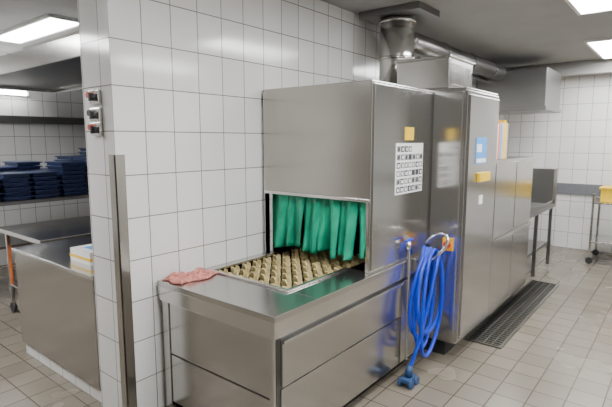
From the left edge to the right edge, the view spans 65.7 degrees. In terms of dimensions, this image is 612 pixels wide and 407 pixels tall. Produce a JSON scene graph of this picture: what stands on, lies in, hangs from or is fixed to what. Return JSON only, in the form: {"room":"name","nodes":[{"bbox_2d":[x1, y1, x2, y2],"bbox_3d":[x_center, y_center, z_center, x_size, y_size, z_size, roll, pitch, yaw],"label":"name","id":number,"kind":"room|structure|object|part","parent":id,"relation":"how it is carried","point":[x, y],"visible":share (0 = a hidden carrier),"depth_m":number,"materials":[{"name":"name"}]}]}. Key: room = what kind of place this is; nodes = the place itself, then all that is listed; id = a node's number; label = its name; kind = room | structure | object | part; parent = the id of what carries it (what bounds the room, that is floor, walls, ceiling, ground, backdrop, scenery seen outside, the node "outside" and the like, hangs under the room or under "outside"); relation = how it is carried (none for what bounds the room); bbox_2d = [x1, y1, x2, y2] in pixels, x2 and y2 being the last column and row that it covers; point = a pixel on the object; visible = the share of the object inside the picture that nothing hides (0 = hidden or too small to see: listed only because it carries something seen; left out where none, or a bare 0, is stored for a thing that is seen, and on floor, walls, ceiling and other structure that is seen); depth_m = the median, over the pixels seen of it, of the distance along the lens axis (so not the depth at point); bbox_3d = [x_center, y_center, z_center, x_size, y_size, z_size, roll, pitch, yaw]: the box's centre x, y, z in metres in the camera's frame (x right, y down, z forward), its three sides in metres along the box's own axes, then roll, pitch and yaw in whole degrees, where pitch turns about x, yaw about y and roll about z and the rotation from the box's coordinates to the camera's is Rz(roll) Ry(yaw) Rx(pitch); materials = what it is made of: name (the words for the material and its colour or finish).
{"room":"commercial kitchen","nodes":[
{"label":"commercial kitchen","id":0,"kind":"room"},
{"bbox_2d":[0,52,89,265],"bbox_3d":[-3.812,-0.641,6.884,0.200,2.850,10.790,6,10,38],"label":"wall","id":1,"kind":"structure","parent":0,"point":[18,141],"depth_m":6.75,"materials":[{"name":"tile"}]},
{"bbox_2d":[0,89,28,95],"bbox_3d":[-4.321,-1.419,5.872,0.125,0.060,1.650,6,10,38],"label":"tube light","id":2,"kind":"object","parent":1,"relation":"attached to","point":[2,92],"visible":1,"depth_m":6.32,"materials":[{"name":"white plastic"}]},
{"bbox_2d":[0,115,84,124],"bbox_3d":[-3.708,-1.181,6.734,0.040,0.100,8.000,6,10,38],"label":"wall rail","id":3,"kind":"object","parent":1,"relation":"attached to","point":[3,118],"visible":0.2,"depth_m":6.67,"materials":[{"name":"metal"}]},
{"bbox_2d":[77,0,502,406],"bbox_3d":[1.002,-0.452,5.464,0.320,2.850,6.990,6,10,38],"label":"wall","id":4,"kind":"structure","parent":0,"point":[181,83],"depth_m":2.99,"materials":[{"name":"tile"}]},
{"bbox_2d":[85,89,100,103],"bbox_3d":[-1.207,-0.602,2.672,0.100,0.076,0.059,6,10,38],"label":"switch plate","id":5,"kind":"object","parent":4,"relation":"attached to","point":[94,96],"visible":1,"depth_m":2.65,"materials":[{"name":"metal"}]},
{"bbox_2d":[86,108,101,121],"bbox_3d":[-1.207,-0.502,2.685,0.100,0.076,0.059,6,10,38],"label":"switch plate","id":6,"kind":"object","parent":4,"relation":"attached to","point":[95,114],"visible":1,"depth_m":2.67,"materials":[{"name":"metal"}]},
{"bbox_2d":[87,122,102,135],"bbox_3d":[-1.207,-0.423,2.696,0.100,0.076,0.059,6,10,38],"label":"switch plate","id":7,"kind":"object","parent":4,"relation":"attached to","point":[96,128],"visible":1,"depth_m":2.68,"materials":[{"name":"metal"}]},
{"bbox_2d":[108,155,136,406],"bbox_3d":[-1.067,0.527,2.779,0.063,1.620,0.063,6,10,38],"label":"trim","id":8,"kind":"structure","parent":4,"relation":"attached to","point":[117,171],"depth_m":2.74,"materials":[{"name":"metal"}]},
{"bbox_2d":[0,245,611,406],"bbox_3d":[0.006,1.237,4.037,10.000,0.120,11.190,6,10,38],"label":"floor","id":9,"kind":"structure","parent":0,"point":[561,356],"depth_m":3.66,"materials":[{"name":"tile"}]},
{"bbox_2d":[0,193,88,249],"bbox_3d":[-2.964,0.370,6.111,0.950,1.050,2.550,6,10,38],"label":"storage rack","id":10,"kind":"object","parent":9,"relation":"on","point":[15,242],"visible":0.02,"depth_m":5.29,"materials":[{"name":"metal"}]},
{"bbox_2d":[0,166,13,171],"bbox_3d":[-3.643,-0.260,5.554,0.440,0.342,0.302,6,10,38],"label":"trays","id":11,"kind":"object","parent":10,"relation":"on","point":[2,168],"visible":0.12,"depth_m":5.45,"materials":[{"name":"blue plastic"}]},
{"bbox_2d":[0,171,32,200],"bbox_3d":[-3.287,-0.196,5.268,0.440,0.292,0.310,6,10,38],"label":"trays","id":12,"kind":"object","parent":10,"relation":"on","point":[14,185],"visible":1,"depth_m":5.14,"materials":[{"name":"blue plastic"}]},
{"bbox_2d":[2,161,42,170],"bbox_3d":[-3.450,-0.316,5.789,0.440,0.392,0.308,6,10,38],"label":"trays","id":13,"kind":"object","parent":10,"relation":"on","point":[18,165],"visible":0.21,"depth_m":5.64,"materials":[{"name":"blue plastic"}]},
{"bbox_2d":[19,170,61,198],"bbox_3d":[-3.094,-0.228,5.506,0.440,0.292,0.308,6,10,38],"label":"trays","id":14,"kind":"object","parent":10,"relation":"on","point":[44,183],"visible":0.73,"depth_m":5.37,"materials":[{"name":"blue plastic"}]},
{"bbox_2d":[44,161,88,195],"bbox_3d":[-2.898,-0.310,5.741,0.440,0.392,0.311,6,10,38],"label":"trays","id":15,"kind":"object","parent":10,"relation":"on","point":[71,174],"visible":0.8,"depth_m":5.61,"materials":[{"name":"blue plastic"}]},
{"bbox_2d":[54,155,78,160],"bbox_3d":[-3.063,-0.405,6.262,0.440,0.442,0.310,6,10,38],"label":"trays","id":16,"kind":"object","parent":10,"relation":"on","point":[65,158],"visible":0.12,"depth_m":6.10,"materials":[{"name":"blue plastic"}]},
{"bbox_2d":[70,156,88,192],"bbox_3d":[-2.704,-0.367,5.977,0.440,0.442,0.312,6,10,38],"label":"trays","id":17,"kind":"object","parent":10,"relation":"on","point":[80,158],"visible":0.06,"depth_m":5.82,"materials":[{"name":"blue plastic"}]},
{"bbox_2d":[78,148,86,155],"bbox_3d":[-2.868,-0.486,6.496,0.440,0.542,0.312,6,10,38],"label":"trays","id":18,"kind":"object","parent":10,"relation":"on","point":[81,149],"visible":0.04,"depth_m":6.45,"materials":[{"name":"blue plastic"}]},
{"bbox_2d":[0,216,90,311],"bbox_3d":[-2.049,0.604,5.076,1.000,0.860,1.850,6,10,38],"label":"table","id":19,"kind":"object","parent":9,"relation":"on","point":[69,228],"visible":0.21,"depth_m":4.61,"materials":[{"name":"metal"}]},
{"bbox_2d":[12,235,101,402],"bbox_3d":[-1.522,0.780,3.737,1.255,0.865,0.935,6,10,38],"label":"counter","id":20,"kind":"object","parent":9,"relation":"on","point":[56,292],"depth_m":3.34,"materials":[{"name":"metal"}]},
{"bbox_2d":[12,235,93,279],"bbox_3d":[-1.522,0.364,3.681,1.255,0.025,0.935,6,10,38],"label":"countertop","id":21,"kind":"structure","parent":20,"relation":"on","point":[55,253],"depth_m":3.53,"materials":[{"name":"metal"}]},
{"bbox_2d":[70,244,92,265],"bbox_3d":[-1.452,0.347,3.360,0.288,0.092,0.308,6,10,38],"label":"box","id":22,"kind":"object","parent":20,"relation":"on","point":[83,254],"visible":0.34,"depth_m":3.25,"materials":[{"name":"white cardboard"}]},
{"bbox_2d":[157,54,557,406],"bbox_3d":[1.312,-0.074,4.602,1.269,2.330,5.545,6,10,38],"label":"dishwasher","id":23,"kind":"object","parent":9,"relation":"on","point":[354,171],"visible":0.98,"depth_m":3.21,"materials":[{"name":"metal"}]},
{"bbox_2d":[162,267,217,284],"bbox_3d":[-0.714,0.438,2.955,0.210,0.046,0.324,6,10,38],"label":"towel","id":24,"kind":"object","parent":23,"relation":"on","point":[200,273],"visible":1,"depth_m":2.90,"materials":[{"name":"pink fabric"}]},
{"bbox_3d":[-0.515,0.990,2.674,0.920,0.730,0.021,6,10,38],"label":"panel","id":25,"kind":"part","parent":23,"relation":"part of","materials":[{"name":"metal"}]},
{"bbox_2d":[212,247,364,291],"bbox_3d":[-0.008,0.491,3.341,0.680,0.182,1.150,6,10,38],"label":"conveyor belt","id":26,"kind":"object","parent":23,"relation":"in","point":[293,270],"depth_m":3.21,"materials":[{"name":"plastic"}]},
{"bbox_2d":[264,80,371,198],"bbox_3d":[0.054,-0.421,3.223,0.910,0.746,0.020,6,10,38],"label":"panel","id":27,"kind":"object","parent":23,"relation":"attached to","point":[318,138],"depth_m":3.18,"materials":[{"name":"metal"}]},
{"bbox_2d":[273,194,365,259],"bbox_3d":[0.060,0.140,3.288,0.837,0.418,0.123,6,10,38],"label":"curtain","id":28,"kind":"object","parent":23,"relation":"hanging from","point":[328,217],"depth_m":3.26,"materials":[{"name":"green plastic"}]},
{"bbox_2d":[263,80,431,273],"bbox_3d":[0.317,-0.159,3.589,0.930,1.365,0.885,6,10,38],"label":"hood","id":29,"kind":"object","parent":23,"relation":"attached to","point":[350,162],"depth_m":3.24,"materials":[{"name":"metal"}]},
{"bbox_3d":[0.411,0.903,3.081,0.021,0.615,1.710,6,10,38],"label":"panel","id":30,"kind":"part","parent":23,"relation":"part of","materials":[{"name":"metal"}]},
{"bbox_2d":[395,143,422,194],"bbox_3d":[0.731,-0.249,3.342,0.005,0.350,0.410,6,10,38],"label":"poster","id":31,"kind":"object","parent":23,"relation":"attached to","point":[408,156],"depth_m":3.33,"materials":[{"name":"white paper"}]},
{"bbox_2d":[397,233,449,389],"bbox_3d":[0.869,0.733,3.427,0.224,1.038,0.601,6,10,38],"label":"hose","id":32,"kind":"object","parent":23,"relation":"attached to","point":[430,256],"visible":1,"depth_m":3.36,"materials":[{"name":"rubber"}]},
{"bbox_3d":[0.821,0.443,3.484,0.024,0.090,0.120,6,10,38],"label":"hook plate","id":33,"kind":"part","parent":32,"relation":"part of","materials":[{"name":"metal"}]},
{"bbox_3d":[1.047,0.115,3.599,0.220,1.880,0.013,6,10,38],"label":"cabinet panel","id":34,"kind":"part","parent":23,"relation":"part of","materials":[{"name":"metal"}]},
{"bbox_2d":[442,237,453,251],"bbox_3d":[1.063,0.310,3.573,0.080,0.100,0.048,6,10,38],"label":"sticker","id":35,"kind":"object","parent":23,"relation":"attached to","point":[450,248],"depth_m":3.57,"materials":[{"name":"orange paper"}]},
{"bbox_2d":[359,1,561,114],"bbox_3d":[2.109,-1.528,5.671,0.950,0.769,4.120,6,10,38],"label":"duct","id":36,"kind":"object","parent":23,"relation":"on","point":[529,90],"visible":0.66,"depth_m":5.34,"materials":[{"name":"metal"}]},
{"bbox_2d":[477,67,561,114],"bbox_3d":[3.106,-1.608,6.910,0.950,0.560,0.940,6,10,38],"label":"hood","id":37,"kind":"object","parent":36,"relation":"attached to","point":[529,90],"depth_m":6.51,"materials":[{"name":"metal"}]},
{"bbox_3d":[1.387,0.085,3.786,0.016,1.830,0.650,6,10,38],"label":"cabinet door","id":38,"kind":"part","parent":23,"relation":"part of","materials":[{"name":"metal"}]},
{"bbox_2d":[496,120,509,158],"bbox_3d":[1.632,-0.579,4.294,0.274,0.341,0.438,6,10,38],"label":"binders","id":39,"kind":"object","parent":23,"relation":"on","point":[503,126],"visible":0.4,"depth_m":4.24,"materials":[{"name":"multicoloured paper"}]},
{"bbox_3d":[2.000,0.274,4.583,0.030,0.035,1.230,6,10,38],"label":"door rail","id":40,"kind":"part","parent":23,"relation":"part of","materials":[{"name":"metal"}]},
{"bbox_2d":[465,280,558,348],"bbox_3d":[2.176,1.062,4.836,0.300,0.014,2.220,6,10,38],"label":"floor drain grate","id":41,"kind":"object","parent":9,"relation":"on","point":[501,326],"visible":1,"depth_m":4.60,"materials":[{"name":"metal"}]},
{"bbox_2d":[585,185,611,263],"bbox_3d":[4.431,0.311,6.512,0.890,1.060,0.650,6,10,38],"label":"cart","id":42,"kind":"object","parent":9,"relation":"on","point":[605,194],"visible":1,"depth_m":6.53,"materials":[{"name":"metal"}]},
{"bbox_2d":[0,0,611,67],"bbox_3d":[0.006,-1.707,3.644,10.000,0.120,11.190,6,10,38],"label":"ceiling","id":43,"kind":"structure","parent":0,"point":[506,33],"depth_m":4.75,"materials":[{"name":"paint"}]},
{"bbox_2d":[0,13,78,43],"bbox_3d":[-2.850,-1.806,4.958,1.560,0.029,0.360,6,10,38],"label":"housing","id":44,"kind":"object","parent":43,"relation":"attached to","point":[46,16],"visible":0.59,"depth_m":4.71,"materials":[{"name":"white metal"}]},
{"bbox_2d":[0,18,78,42],"bbox_3d":[-2.850,-1.810,4.957,1.500,0.020,0.300,6,10,38],"label":"diffuser","id":45,"kind":"object","parent":44,"relation":"attached to","point":[49,25],"visible":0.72,"depth_m":4.92,"materials":[{"name":"white plastic"}]},
{"bbox_2d":[0,30,82,92],"bbox_3d":[-2.307,-1.521,4.711,3.500,0.529,1.140,6,10,38],"label":"canopy","id":46,"kind":"object","parent":43,"relation":"hanging from","point":[53,65],"visible":0.41,"depth_m":4.42,"materials":[{"name":"metal"}]},
{"bbox_2d":[505,59,611,77],"bbox_3d":[5.128,-1.899,6.254,4.890,0.190,0.300,6,10,38],"label":"ceiling beam","id":47,"kind":"structure","parent":43,"relation":"attached to","point":[598,66],"depth_m":6.98,"materials":[{"name":"paint"}]},
{"bbox_2d":[565,0,611,15],"bbox_3d":[2.280,-1.622,3.578,0.620,0.029,1.380,6,10,38],"label":"housing","id":48,"kind":"object","parent":43,"relation":"attached to","point":[568,2],"visible":0.67,"depth_m":4.14,"materials":[{"name":"white metal"}]},
{"bbox_2d":[570,0,611,13],"bbox_3d":[2.280,-1.625,3.578,0.560,0.020,1.320,6,10,38],"label":"diffuser","id":49,"kind":"object","parent":48,"relation":"attached to","point":[584,6],"visible":1,"depth_m":4.01,"materials":[{"name":"white plastic"}]},
{"bbox_2d":[584,37,611,58],"bbox_3d":[3.935,-1.928,5.872,0.640,0.029,1.460,6,10,38],"label":"housing","id":50,"kind":"object","parent":43,"relation":"attached to","point":[586,42],"visible":0.84,"depth_m":5.49,"materials":[{"name":"white metal"}]},
{"bbox_2d":[589,40,611,57],"bbox_3d":[3.935,-1.931,5.871,0.580,0.020,1.400,6,10,38],"label":"diffuser","id":51,"kind":"object","parent":50,"relation":"attached to","point":[604,48],"visible":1,"depth_m":5.82,"materials":[{"name":"white plastic"}]},
{"bbox_2d":[503,74,611,252],"bbox_3d":[3.450,-0.801,8.085,10.000,2.850,0.200,6,10,38],"label":"wall","id":52,"kind":"structure","parent":0,"point":[576,141],"depth_m":7.38,"materials":[{"name":"tile"}]},
{"bbox_2d":[556,183,611,195],"bbox_3d":[5.404,-0.098,6.445,4.200,0.170,0.030,6,10,38],"label":"bumper cover","id":53,"kind":"object","parent":52,"relation":"attached to","point":[562,188],"visible":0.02,"depth_m":7.37,"materials":[{"name":"silver metal"}]}
]}

